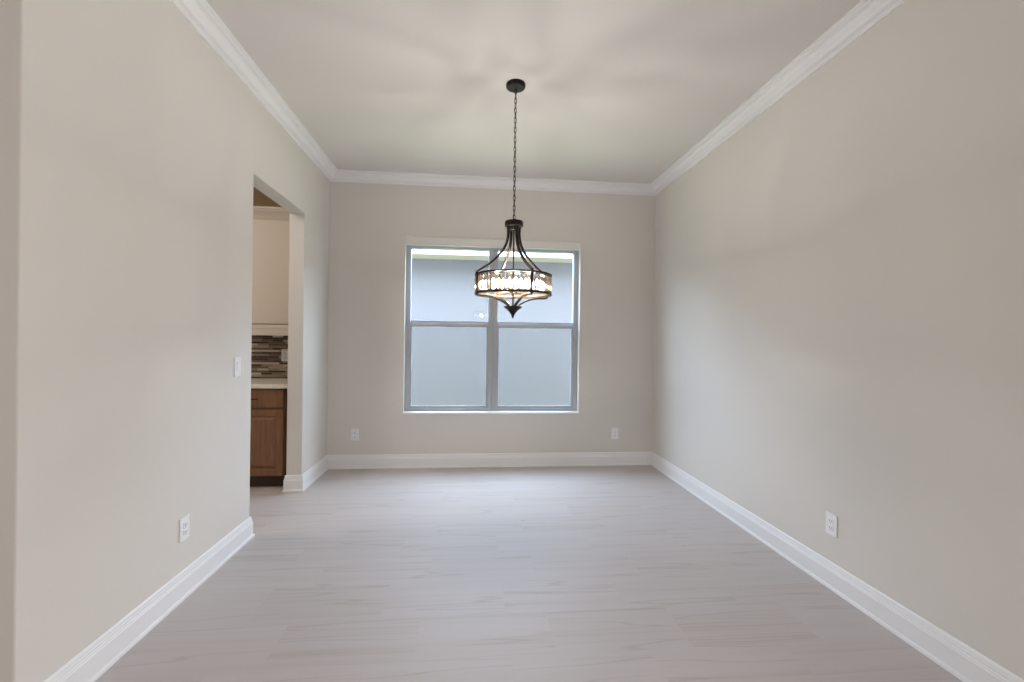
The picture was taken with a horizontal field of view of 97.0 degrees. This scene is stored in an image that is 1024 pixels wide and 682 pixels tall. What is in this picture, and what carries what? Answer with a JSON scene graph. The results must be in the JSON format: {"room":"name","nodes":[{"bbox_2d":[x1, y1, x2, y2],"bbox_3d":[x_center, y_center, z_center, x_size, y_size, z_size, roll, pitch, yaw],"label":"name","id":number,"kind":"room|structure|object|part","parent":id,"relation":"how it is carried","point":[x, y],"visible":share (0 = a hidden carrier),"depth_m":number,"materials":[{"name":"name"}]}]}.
{"room":"empty dining room","nodes":[
{"label":"empty dining room","id":0,"kind":"room"},
{"bbox_2d":[0,0,329,681],"bbox_3d":[-1.810,-0.207,3.059,0.132,3.050,3.212,1,0,-5],"label":"wall","id":1,"kind":"structure","parent":0,"point":[133,156],"depth_m":1.91,"materials":[{"name":"white paint"}]},
{"bbox_2d":[43,516,254,681],"bbox_3d":[-2.444,1.240,2.183,1.565,0.142,1.625,1,0,-5],"label":"baseboard","id":2,"kind":"structure","parent":1,"relation":"attached to","point":[93,661],"depth_m":2.06,"materials":[{"name":"white paint"}]},
{"bbox_2d":[179,514,189,542],"bbox_3d":[-1.687,0.966,2.334,0.011,0.121,0.078,1,0,-5],"label":"wall outlet","id":3,"kind":"object","parent":1,"relation":"attached to","point":[184,522],"visible":1,"depth_m":2.32,"materials":[{"name":"white plastic"}]},
{"bbox_2d":[234,357,240,376],"bbox_3d":[-1.723,0.162,2.847,0.012,0.121,0.078,1,0,-5],"label":"light switch","id":4,"kind":"object","parent":1,"relation":"attached to","point":[237,360],"visible":1,"depth_m":2.84,"materials":[{"name":"white plastic"}]},
{"bbox_2d":[170,0,337,180],"bbox_3d":[-1.674,-1.684,3.068,0.102,0.093,3.212,1,0,-5],"label":"trim","id":5,"kind":"structure","parent":1,"relation":"attached to","point":[198,13],"depth_m":2.84,"materials":[{"name":"white paint"}]},
{"bbox_2d":[282,455,327,491],"bbox_3d":[-1.943,1.244,4.302,0.180,0.142,0.718,1,0,-5],"label":"baseboard","id":6,"kind":"structure","parent":1,"relation":"attached to","point":[291,483],"depth_m":4.03,"materials":[{"name":"white paint"}]},
{"bbox_2d":[251,182,655,454],"bbox_3d":[-1.086,-0.199,4.832,5.618,3.050,0.212,1,0,-5],"label":"wall","id":7,"kind":"structure","parent":0,"point":[370,223],"depth_m":4.80,"materials":[{"name":"white paint"}]},
{"bbox_2d":[252,206,289,335],"bbox_3d":[-2.310,-0.652,4.413,0.615,1.200,0.397,1,0,-5],"label":"upper cabinet","id":8,"kind":"object","parent":7,"relation":"attached to","point":[270,265],"visible":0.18,"depth_m":4.27,"materials":[{"name":"beige paint"}]},
{"bbox_3d":[-2.305,-0.104,4.278,0.615,0.104,0.018,1,0,-5],"label":"light rail","id":9,"kind":"part","parent":8,"relation":"part of","materials":[{"name":"beige paint"}]},
{"bbox_3d":[-2.288,-1.196,4.244,0.615,0.110,0.058,1,0,-5],"label":"crown moulding","id":10,"kind":"part","parent":8,"relation":"part of","materials":[{"name":"beige paint"}]},
{"bbox_2d":[281,349,287,360],"bbox_3d":[-2.309,0.145,4.609,0.078,0.121,0.011,1,0,-5],"label":"wall outlet","id":11,"kind":"object","parent":7,"relation":"attached to","point":[284,352],"visible":0.88,"depth_m":4.61,"materials":[{"name":"white plastic"}]},
{"bbox_2d":[351,429,358,440],"bbox_3d":[-1.627,0.971,4.685,0.078,0.121,0.011,1,0,-5],"label":"wall outlet","id":12,"kind":"object","parent":7,"relation":"attached to","point":[354,432],"visible":1,"depth_m":4.68,"materials":[{"name":"white plastic"}]},
{"bbox_2d":[327,452,651,468],"bbox_3d":[-0.183,1.266,4.812,3.466,0.142,0.024,1,0,-5],"label":"baseboard","id":13,"kind":"structure","parent":7,"relation":"attached to","point":[365,461],"depth_m":4.80,"materials":[{"name":"white paint"}]},
{"bbox_2d":[403,245,578,413],"bbox_3d":[-0.206,-0.142,4.913,1.874,1.842,0.212,1,0,-5],"label":"window","id":14,"kind":"structure","parent":7,"relation":"in","point":[492,336],"depth_m":4.90,"materials":[{"name":"grey plastic"}]},
{"bbox_3d":[-0.678,0.266,4.880,0.830,0.915,0.032,1,0,-5],"label":"sash","id":15,"kind":"part","parent":14,"relation":"part of","materials":[{"name":"grey glass"}]},
{"bbox_3d":[-0.675,-0.194,4.911,0.830,0.049,0.032,1,0,-5],"label":"sash","id":16,"kind":"part","parent":14,"relation":"part of","materials":[{"name":"grey plastic"}]},
{"bbox_2d":[406,235,580,250],"bbox_3d":[-0.180,-1.037,4.798,1.852,0.100,0.040,1,0,-5],"label":"roller shade","id":17,"kind":"object","parent":14,"relation":"attached to","point":[410,240],"visible":1,"depth_m":4.78,"materials":[{"name":"white fabric"}]},
{"bbox_3d":[0.251,0.278,4.965,0.836,0.915,0.032,1,0,-5],"label":"sash","id":18,"kind":"part","parent":14,"relation":"part of","materials":[{"name":"grey glass"}]},
{"bbox_3d":[0.254,-0.182,4.997,0.836,0.049,0.032,1,0,-5],"label":"sash","id":19,"kind":"part","parent":14,"relation":"part of","materials":[{"name":"grey plastic"}]},
{"bbox_2d":[330,169,654,195],"bbox_3d":[-0.142,-1.666,4.770,3.466,0.093,0.102,1,0,-5],"label":"trim","id":20,"kind":"structure","parent":7,"relation":"attached to","point":[353,176],"depth_m":4.76,"materials":[{"name":"white paint"}]},
{"bbox_2d":[611,428,617,438],"bbox_3d":[1.121,1.011,4.938,0.078,0.121,0.011,1,0,-5],"label":"wall outlet","id":21,"kind":"object","parent":7,"relation":"attached to","point":[614,431],"visible":1,"depth_m":4.93,"materials":[{"name":"white plastic"}]},
{"bbox_2d":[95,465,961,681],"bbox_3d":[0.027,1.406,-0.488,12.000,0.120,11.018,1,0,-5],"label":"floor","id":22,"kind":"structure","parent":0,"point":[548,573],"depth_m":2.35,"materials":[{"name":"tile"}]},
{"bbox_2d":[250,389,286,486],"bbox_3d":[-2.319,0.864,4.290,0.615,0.893,0.646,1,0,-5],"label":"base cabinet","id":23,"kind":"object","parent":22,"relation":"on","point":[268,427],"visible":0.34,"depth_m":4.02,"materials":[{"name":"brown wood"}]},
{"bbox_3d":[-2.300,0.900,4.013,0.523,0.588,0.019,1,0,-5],"label":"door","id":24,"kind":"part","parent":23,"relation":"part of","materials":[{"name":"brown wood"}]},
{"bbox_3d":[-2.294,0.510,4.012,0.523,0.155,0.019,1,0,-5],"label":"drawer","id":25,"kind":"part","parent":23,"relation":"part of","materials":[{"name":"brown wood"}]},
{"bbox_2d":[251,378,287,388],"bbox_3d":[-2.318,0.399,4.295,0.625,0.037,0.636,1,0,-5],"label":"countertop","id":26,"kind":"structure","parent":23,"relation":"on","point":[256,383],"depth_m":4.07,"materials":[{"name":"beige stone"}]},
{"bbox_2d":[206,0,860,183],"bbox_3d":[0.071,-1.804,-0.516,12.200,0.200,11.168,1,0,-5],"label":"ceiling","id":27,"kind":"structure","parent":0,"point":[615,90],"depth_m":2.88,"materials":[{"name":"white paint"}]},
{"bbox_2d":[474,79,551,317],"bbox_3d":[0.015,-0.929,3.012,0.514,1.558,0.514,1,0,17],"label":"chandelier","id":28,"kind":"object","parent":27,"relation":"hanging from","point":[513,226],"visible":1,"depth_m":2.99,"materials":[{"name":"brown metal"}]},
{"bbox_3d":[-0.225,-0.376,2.899,0.006,0.130,0.017,1,0,-26],"label":"post","id":29,"kind":"part","parent":28,"relation":"part of","materials":[{"name":"brown metal"}]},
{"bbox_3d":[-0.125,-0.597,2.946,0.233,0.337,0.016,1,0,-26],"label":"arm","id":30,"kind":"part","parent":28,"relation":"part of","materials":[{"name":"brown metal"}]},
{"bbox_3d":[-0.055,-0.596,3.148,0.016,0.337,0.233,1,0,-26],"label":"arm","id":31,"kind":"part","parent":28,"relation":"part of","materials":[{"name":"brown metal"}]},
{"bbox_3d":[0.009,-0.480,3.013,0.011,0.517,0.011,1,0,-5],"label":"stem","id":32,"kind":"part","parent":28,"relation":"part of","materials":[{"name":"brown metal"}]},
{"bbox_3d":[0.008,-0.371,3.013,0.478,0.107,0.478,1,0,-5],"label":"prism rail","id":33,"kind":"part","parent":28,"relation":"part of","materials":[{"name":"glass"}]},
{"bbox_3d":[0.019,-1.241,3.012,0.015,0.886,0.015,1,0,19],"label":"chain","id":34,"kind":"part","parent":28,"relation":"part of","materials":[{"name":"brown metal"}]},
{"bbox_3d":[0.077,-0.594,2.876,0.016,0.337,0.233,1,0,-26],"label":"arm","id":35,"kind":"part","parent":28,"relation":"part of","materials":[{"name":"brown metal"}]},
{"bbox_3d":[0.121,-0.372,2.779,0.017,0.130,0.006,1,0,-26],"label":"post","id":36,"kind":"part","parent":28,"relation":"part of","materials":[{"name":"brown metal"}]},
{"bbox_3d":[0.147,-0.594,3.079,0.233,0.337,0.016,1,0,-26],"label":"arm","id":37,"kind":"part","parent":28,"relation":"part of","materials":[{"name":"brown metal"}]},
{"bbox_2d":[652,0,1023,679],"bbox_3d":[1.800,-0.160,3.187,0.150,3.050,3.618,1,0,-5],"label":"wall","id":38,"kind":"structure","parent":0,"point":[839,281],"depth_m":2.23,"materials":[{"name":"white paint"}]},
{"bbox_2d":[650,0,905,195],"bbox_3d":[1.694,-1.640,3.174,0.102,0.093,3.618,1,0,-5],"label":"trim","id":39,"kind":"structure","parent":38,"relation":"attached to","point":[863,16],"depth_m":2.81,"materials":[{"name":"white paint"}]},
{"bbox_2d":[826,511,837,537],"bbox_3d":[1.767,1.015,2.506,0.011,0.121,0.078,1,0,-5],"label":"wall outlet","id":40,"kind":"object","parent":38,"relation":"attached to","point":[831,519],"visible":1,"depth_m":2.50,"materials":[{"name":"white plastic"}]},
{"bbox_2d":[651,452,1023,681],"bbox_3d":[1.695,1.293,3.180,0.024,0.142,3.618,1,0,-5],"label":"baseboard","id":41,"kind":"structure","parent":38,"relation":"attached to","point":[962,661],"depth_m":2.30,"materials":[{"name":"white paint"}]},
{"label":"outside","id":42,"kind":"structure","parent":0,"visible":0},
{"bbox_3d":[-1.624,1.556,17.437,28.000,0.200,24.982,1,0,-5],"label":"ground","id":43,"kind":"structure","parent":42,"visible":0},
{"bbox_2d":[411,249,572,405],"bbox_3d":[-0.915,-1.153,10.116,27.000,5.250,5.680,1,0,-5],"label":"window glass","id":44,"kind":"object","parent":43,"relation":"on","point":[449,363],"visible":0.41,"depth_m":7.98,"materials":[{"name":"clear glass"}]}
]}

